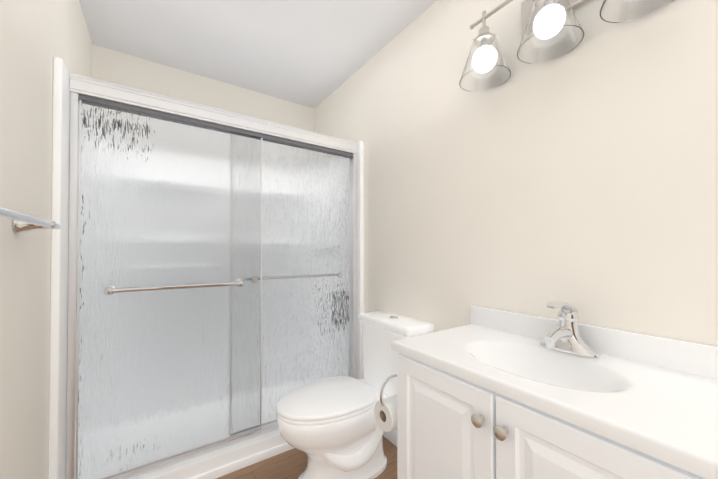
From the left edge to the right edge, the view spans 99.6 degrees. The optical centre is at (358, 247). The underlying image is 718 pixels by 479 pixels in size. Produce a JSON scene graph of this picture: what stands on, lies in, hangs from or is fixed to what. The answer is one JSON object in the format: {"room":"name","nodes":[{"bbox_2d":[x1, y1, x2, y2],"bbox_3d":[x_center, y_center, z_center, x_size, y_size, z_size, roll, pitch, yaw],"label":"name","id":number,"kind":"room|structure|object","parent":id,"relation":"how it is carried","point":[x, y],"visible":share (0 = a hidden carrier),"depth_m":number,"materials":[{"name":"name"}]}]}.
{"room":"bathroom","nodes":[
{"label":"bathroom","id":0,"kind":"room"},
{"bbox_2d":[0,0,91,478],"bbox_3d":[-0.587,-0.071,0.203,0.100,2.440,4.180,0,-1,-34],"label":"wall","id":1,"kind":"structure","parent":0,"point":[37,37],"depth_m":0.95,"materials":[{"name":"beige paint"}]},
{"bbox_2d":[0,207,60,233],"bbox_3d":[-0.802,-0.067,0.683,0.084,0.052,0.626,0,-1,-34],"label":"towel rail","id":2,"kind":"object","parent":1,"relation":"attached to","point":[22,222],"visible":1,"depth_m":0.81,"materials":[{"name":"silver metal"}]},
{"bbox_2d":[92,44,313,131],"bbox_3d":[-1.063,-0.046,2.346,1.524,2.440,0.100,0,-1,-34],"label":"wall","id":3,"kind":"structure","parent":0,"point":[115,67],"depth_m":2.20,"materials":[{"name":"beige paint"}]},
{"bbox_2d":[79,0,436,108],"bbox_3d":[0.084,-1.336,0.674,1.724,0.100,4.180,0,-1,-34],"label":"ceiling","id":4,"kind":"structure","parent":0,"point":[314,54],"depth_m":1.82,"materials":[{"name":"white paint"}]},
{"bbox_2d":[216,435,396,478],"bbox_3d":[0.084,1.204,0.645,1.724,0.100,4.180,0,-1,-34],"label":"floor","id":5,"kind":"structure","parent":0,"point":[291,464],"depth_m":1.61,"materials":[{"name":"brown wood"}]},
{"bbox_2d":[49,57,363,478],"bbox_3d":[-0.787,0.108,1.938,1.520,2.119,0.878,0,-1,-34],"label":"shower","id":6,"kind":"object","parent":5,"relation":"on","point":[207,285],"visible":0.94,"depth_m":1.52,"materials":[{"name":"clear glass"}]},
{"bbox_2d":[276,311,433,478],"bbox_3d":[-0.040,0.770,1.533,0.724,0.786,0.471,0,-1,-34],"label":"toilet","id":7,"kind":"object","parent":5,"relation":"on","point":[330,428],"visible":0.94,"depth_m":1.47,"materials":[{"name":"white ceramic"}]},
{"bbox_2d":[391,301,717,478],"bbox_3d":[0.528,0.662,0.898,0.508,0.989,0.794,0,-1,-34],"label":"bathroom vanity","id":8,"kind":"object","parent":5,"relation":"on","point":[488,393],"visible":1,"depth_m":0.80,"materials":[{"name":"white paint"}]},
{"bbox_2d":[374,374,396,431],"bbox_3d":[0.141,0.593,1.176,0.144,0.200,0.121,0,-1,-34],"label":"paper holder","id":9,"kind":"object","parent":8,"relation":"attached to","point":[385,410],"visible":0.48,"depth_m":1.14,"materials":[{"name":"white paper"}]},
{"bbox_2d":[314,0,717,430],"bbox_3d":[0.755,-0.061,1.116,0.100,2.440,4.180,0,-1,-34],"label":"wall","id":10,"kind":"structure","parent":0,"point":[582,177],"depth_m":1.12,"materials":[{"name":"beige paint"}]},
{"bbox_2d":[383,430,396,445],"bbox_3d":[0.282,1.124,1.699,0.012,0.085,0.810,0,-1,-34],"label":"baseboard","id":11,"kind":"structure","parent":10,"relation":"attached to","point":[390,436],"depth_m":1.81,"materials":[{"name":"white paint"}]},
{"bbox_2d":[459,0,512,91],"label":"sconce","id":12,"kind":"object","parent":10,"relation":"attached to","point":[486,67],"depth_m":1.20,"materials":[{"name":"clear glass"}]},
{"bbox_2d":[517,0,587,63],"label":"sconce","id":13,"kind":"object","parent":10,"relation":"attached to","point":[551,30],"depth_m":1.02,"materials":[{"name":"clear glass"}]},
{"bbox_2d":[600,0,673,22],"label":"sconce","id":14,"kind":"object","parent":10,"relation":"attached to","point":[611,11],"depth_m":0.90,"materials":[{"name":"clear glass"}]}
]}

